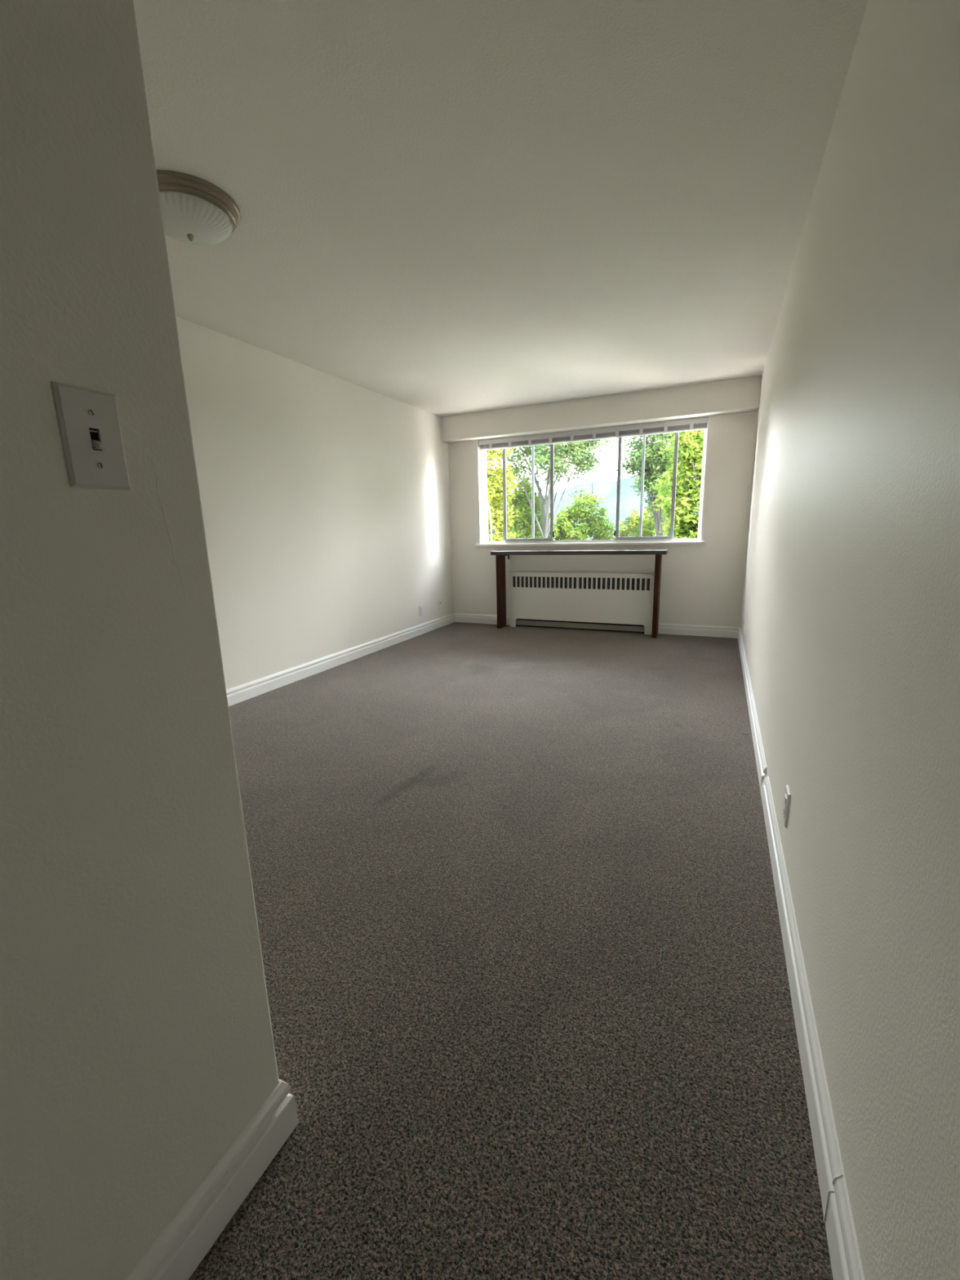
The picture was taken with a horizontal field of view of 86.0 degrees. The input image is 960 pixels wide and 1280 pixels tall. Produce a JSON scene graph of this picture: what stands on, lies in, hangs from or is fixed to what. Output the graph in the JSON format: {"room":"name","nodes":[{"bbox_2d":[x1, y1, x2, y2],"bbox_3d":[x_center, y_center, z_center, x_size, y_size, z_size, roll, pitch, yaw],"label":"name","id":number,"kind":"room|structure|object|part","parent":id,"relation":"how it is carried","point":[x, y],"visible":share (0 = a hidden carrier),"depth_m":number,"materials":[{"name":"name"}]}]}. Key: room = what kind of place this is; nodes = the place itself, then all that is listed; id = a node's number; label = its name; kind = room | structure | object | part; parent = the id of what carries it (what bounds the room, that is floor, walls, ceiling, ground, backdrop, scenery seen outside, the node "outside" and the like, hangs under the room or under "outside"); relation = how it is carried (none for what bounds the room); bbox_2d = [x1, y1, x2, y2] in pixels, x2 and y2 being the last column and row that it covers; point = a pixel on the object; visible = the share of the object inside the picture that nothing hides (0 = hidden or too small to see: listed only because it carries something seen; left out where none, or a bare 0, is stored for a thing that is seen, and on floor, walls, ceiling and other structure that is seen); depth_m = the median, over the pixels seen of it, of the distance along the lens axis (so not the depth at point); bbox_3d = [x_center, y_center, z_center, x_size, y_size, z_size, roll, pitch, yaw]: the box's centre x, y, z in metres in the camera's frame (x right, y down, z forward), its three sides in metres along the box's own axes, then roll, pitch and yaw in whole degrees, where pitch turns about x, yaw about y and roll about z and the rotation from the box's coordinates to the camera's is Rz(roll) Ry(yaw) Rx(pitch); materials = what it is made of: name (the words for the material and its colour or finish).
{"room":"empty living room","nodes":[
{"label":"empty living room","id":0,"kind":"room"},
{"bbox_2d":[0,0,279,1279],"bbox_3d":[-2.042,-0.018,0.022,2.320,2.440,2.752,4,13,24],"label":"wall","id":1,"kind":"structure","parent":0,"point":[137,1046],"depth_m":0.66,"materials":[{"name":"white paint"}]},
{"bbox_2d":[51,381,131,490],"bbox_3d":[-0.468,-0.246,0.629,0.016,0.116,0.070,4,13,24],"label":"light switch","id":2,"kind":"object","parent":1,"relation":"attached to","point":[90,426],"visible":1,"depth_m":0.63,"materials":[{"name":"white plastic"}]},
{"bbox_2d":[124,613,454,1279],"bbox_3d":[-0.923,0.592,2.580,2.336,0.115,7.975,4,13,24],"label":"baseboard","id":3,"kind":"structure","parent":1,"relation":"attached to","point":[176,1253],"depth_m":0.91,"materials":[{"name":"white paint"}]},
{"bbox_2d":[175,315,453,689],"bbox_3d":[-1.514,-0.915,4.122,0.200,2.440,5.623,4,13,24],"label":"wall","id":4,"kind":"structure","parent":0,"point":[325,498],"depth_m":4.13,"materials":[{"name":"white paint"}]},
{"bbox_2d":[418,604,422,615],"bbox_3d":[-0.668,-0.336,5.835,0.008,0.116,0.070,4,13,24],"label":"wall outlet","id":5,"kind":"object","parent":4,"relation":"attached to","point":[420,607],"visible":1,"depth_m":5.83,"materials":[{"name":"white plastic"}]},
{"bbox_2d":[438,599,441,608],"bbox_3d":[-0.481,-0.434,6.232,0.009,0.116,0.070,4,13,24],"label":"outlet","id":6,"kind":"object","parent":4,"relation":"attached to","point":[439,600],"visible":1,"depth_m":6.22,"materials":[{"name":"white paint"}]},
{"bbox_2d":[133,0,867,416],"bbox_3d":[-0.546,-1.858,1.875,3.680,0.300,8.426,4,13,24],"label":"ceiling","id":7,"kind":"structure","parent":0,"point":[446,207],"depth_m":1.91,"materials":[{"name":"white paint"}]},
{"bbox_2d":[155,169,239,245],"bbox_3d":[-1.155,-1.657,2.039,0.385,0.131,0.385,4,13,24],"label":"ceiling lamp","id":8,"kind":"object","parent":7,"relation":"attached to","point":[195,211],"visible":0.82,"depth_m":1.96,"materials":[{"name":"white glass"}]},
{"bbox_3d":[-1.154,-1.645,2.042,0.322,0.068,0.322,4,13,24],"label":"lamp shade","id":9,"kind":"part","parent":8,"relation":"part of","materials":[{"name":"white glass"}]},
{"bbox_2d":[188,622,833,1279],"bbox_3d":[-0.478,0.796,2.448,3.680,0.250,8.426,4,13,24],"label":"floor","id":10,"kind":"structure","parent":0,"point":[531,1015],"depth_m":1.36,"materials":[{"name":"carpet"}]},
{"bbox_2d":[490,549,667,638],"bbox_3d":[1.042,-0.536,5.711,1.916,0.902,0.192,4,13,24],"label":"console shelf","id":11,"kind":"object","parent":10,"relation":"on","point":[500,555],"visible":1,"depth_m":5.58,"materials":[{"name":"brown wood"}]},
{"bbox_3d":[0.250,-0.573,6.074,0.048,0.860,0.182,4,13,24],"label":"leg","id":12,"kind":"part","parent":11,"relation":"part of","materials":[{"name":"brown wood"}]},
{"bbox_3d":[1.841,-0.459,5.357,0.046,0.860,0.182,4,13,24],"label":"leg","id":13,"kind":"part","parent":11,"relation":"part of","materials":[{"name":"brown wood"}]},
{"bbox_2d":[509,570,654,635],"bbox_3d":[1.117,-0.439,5.828,1.637,0.659,0.103,4,13,24],"label":"radiator","id":14,"kind":"object","parent":10,"relation":"on","point":[615,602],"visible":0.98,"depth_m":5.76,"materials":[{"name":"white metal"}]},
{"bbox_2d":[513,576,649,590],"bbox_3d":[1.092,-0.637,5.744,1.542,0.126,0.004,4,13,24],"label":"grille","id":15,"kind":"object","parent":14,"relation":"attached to","point":[531,582],"depth_m":5.74,"materials":[{"name":"grey metal"}]},
{"bbox_3d":[1.109,-0.757,5.760,1.637,0.008,0.103,4,13,24],"label":"panel","id":16,"kind":"part","parent":14,"relation":"part of","materials":[{"name":"white metal"}]},
{"bbox_2d":[448,410,758,626],"bbox_3d":[1.183,-1.344,5.791,3.280,2.440,0.250,4,13,24],"label":"wall","id":17,"kind":"structure","parent":0,"point":[701,584],"depth_m":5.39,"materials":[{"name":"white paint"}]},
{"bbox_2d":[453,613,508,625],"bbox_3d":[0.007,-0.264,6.437,0.753,0.115,0.016,4,13,24],"label":"baseboard","id":18,"kind":"structure","parent":17,"relation":"attached to","point":[459,617],"depth_m":6.45,"materials":[{"name":"white paint"}]},
{"bbox_2d":[475,417,708,546],"bbox_3d":[1.129,-1.662,5.669,2.566,1.216,0.173,4,13,24],"label":"window","id":19,"kind":"structure","parent":17,"relation":"in","point":[632,540],"depth_m":5.64,"materials":[{"name":"white paint"}]},
{"bbox_2d":[487,500,492,541],"bbox_3d":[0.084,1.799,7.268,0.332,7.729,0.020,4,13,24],"label":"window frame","id":20,"kind":"structure","parent":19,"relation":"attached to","point":[487,500],"depth_m":6.49,"materials":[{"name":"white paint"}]},
{"bbox_3d":[0.556,-1.722,5.967,0.614,1.124,0.022,4,13,24],"label":"sash frame","id":21,"kind":"part","parent":19,"relation":"part of","materials":[{"name":"silver metal"}]},
{"bbox_3d":[1.114,-1.066,5.730,2.566,0.026,0.028,4,13,24],"label":"sill","id":22,"kind":"part","parent":19,"relation":"part of","materials":[{"name":"white paint"}]},
{"bbox_2d":[479,417,707,502],"bbox_3d":[1.116,-1.908,5.582,2.446,0.693,0.074,4,13,24],"label":"window blind","id":23,"kind":"object","parent":19,"relation":"attached to","point":[697,424],"visible":1,"depth_m":5.45,"materials":[{"name":"white"}]},
{"bbox_3d":[0.068,-1.952,6.031,0.015,0.642,0.015,-1,12,2],"label":"lift cord","id":24,"kind":"part","parent":23,"relation":"part of","materials":[{"name":"white fabric"}]},
{"bbox_3d":[1.114,-2.154,5.537,2.442,0.014,0.056,4,13,24],"label":"rail","id":25,"kind":"part","parent":23,"relation":"part of","materials":[{"name":"white"}]},
{"bbox_3d":[1.751,-1.637,5.428,0.598,1.124,0.022,4,13,24],"label":"sash frame","id":26,"kind":"part","parent":19,"relation":"part of","materials":[{"name":"silver metal"}]},
{"bbox_2d":[440,375,761,443],"bbox_3d":[1.072,-2.365,5.383,3.280,0.268,0.155,4,13,24],"label":"window valance","id":27,"kind":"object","parent":17,"relation":"attached to","point":[741,394],"depth_m":5.20,"materials":[{"name":"white paint"}]},
{"bbox_2d":[657,622,739,638],"bbox_3d":[2.273,-0.101,5.415,0.828,0.115,0.016,4,13,24],"label":"baseboard","id":28,"kind":"structure","parent":17,"relation":"attached to","point":[663,628],"depth_m":5.40,"materials":[{"name":"white paint"}]},
{"bbox_2d":[740,0,959,1279],"bbox_3d":[1.071,-0.405,1.450,0.200,2.440,8.426,4,13,24],"label":"wall","id":29,"kind":"structure","parent":0,"point":[851,610],"depth_m":0.88,"materials":[{"name":"white paint"}]},
{"bbox_2d":[782,784,791,828],"bbox_3d":[0.973,0.527,1.635,0.008,0.116,0.070,4,13,24],"label":"wall outlet","id":30,"kind":"object","parent":29,"relation":"attached to","point":[787,796],"visible":1,"depth_m":1.62,"materials":[{"name":"white plastic"}]},
{"bbox_2d":[782,793,786,817],"bbox_3d":[0.973,0.527,1.635,0.008,0.067,0.033,4,13,24],"label":"receptacle","id":31,"kind":"object","parent":30,"relation":"attached to","point":[784,811],"depth_m":1.63,"materials":[{"name":"white plastic"}]},
{"bbox_2d":[737,626,864,1279],"bbox_3d":[0.991,0.729,1.718,0.018,0.116,7.976,4,13,24],"label":"baseboard","id":32,"kind":"structure","parent":29,"relation":"attached to","point":[844,1254],"depth_m":1.05,"materials":[{"name":"white paint"}]},
{"label":"outside","id":33,"kind":"structure","parent":0,"visible":0},
{"bbox_2d":[494,476,697,533],"bbox_3d":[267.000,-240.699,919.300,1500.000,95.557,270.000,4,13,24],"label":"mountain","id":34,"kind":"structure","parent":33,"point":[607,490],"depth_m":864.93},
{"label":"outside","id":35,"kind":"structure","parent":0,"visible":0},
{"bbox_3d":[6.744,3.357,17.925,58.000,0.260,23.954,4,13,24],"label":"forecourt","id":36,"kind":"object","parent":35,"visible":0},
{"bbox_2d":[486,448,519,541],"bbox_3d":[-0.747,-2.072,14.541,3.763,12.880,3.720,-1,12,0],"label":"tree","id":37,"kind":"object","parent":36,"relation":"on","point":[496,454],"visible":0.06,"depth_m":13.82,"materials":[{"name":"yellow plant"}]},
{"bbox_2d":[487,465,550,537],"bbox_3d":[1.123,-2.345,22.056,4.256,10.150,4.346,4,13,24],"label":"bushy tree","id":38,"kind":"object","parent":36,"relation":"on","point":[517,478],"visible":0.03,"depth_m":20.57,"materials":[{"name":"green plant"}]},
{"bbox_2d":[493,481,559,541],"bbox_3d":[1.756,-1.137,19.011,2.838,9.045,2.781,4,13,24],"label":"leafy bush","id":39,"kind":"object","parent":36,"relation":"on","point":[522,523],"visible":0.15,"depth_m":17.90,"materials":[{"name":"green plant"}]},
{"bbox_2d":[489,437,625,537],"bbox_3d":[2.123,-2.301,17.556,5.180,11.906,4.714,-8,14,-29],"label":"tree","id":40,"kind":"object","parent":36,"relation":"on","point":[578,454],"visible":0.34,"depth_m":16.69,"materials":[{"name":"green plant"}]},
{"bbox_2d":[553,490,615,540],"bbox_3d":[4.297,-1.847,22.356,3.350,8.897,3.399,1,12,10],"label":"bush","id":41,"kind":"object","parent":36,"relation":"on","point":[578,513],"visible":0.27,"depth_m":21.20,"materials":[{"name":"green plant"}]},
{"bbox_2d":[613,508,654,539],"bbox_3d":[7.021,-1.775,23.390,2.266,8.181,2.393,4,13,24],"label":"tree","id":42,"kind":"object","parent":36,"relation":"on","point":[633,521],"visible":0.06,"depth_m":22.61,"materials":[{"name":"green plant"}]},
{"bbox_2d":[630,505,674,536],"bbox_3d":[7.431,-1.623,21.534,2.738,8.649,2.699,-9,14,-30],"label":"tree","id":43,"kind":"object","parent":36,"relation":"on","point":[650,523],"visible":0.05,"depth_m":20.65,"materials":[{"name":"green plant"}]},
{"bbox_2d":[611,432,693,536],"bbox_3d":[6.687,-2.421,18.923,3.185,11.338,3.034,-3,12,-6],"label":"slender tree","id":44,"kind":"object","parent":36,"relation":"on","point":[654,468],"visible":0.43,"depth_m":17.81,"materials":[{"name":"green plant"}]},
{"bbox_2d":[651,429,704,538],"bbox_3d":[5.251,-0.840,10.854,3.310,11.726,3.318,-13,17,-43],"label":"hedge","id":45,"kind":"object","parent":36,"relation":"on","point":[687,488],"visible":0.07,"depth_m":10.28,"materials":[{"name":"green plant"}]}
]}

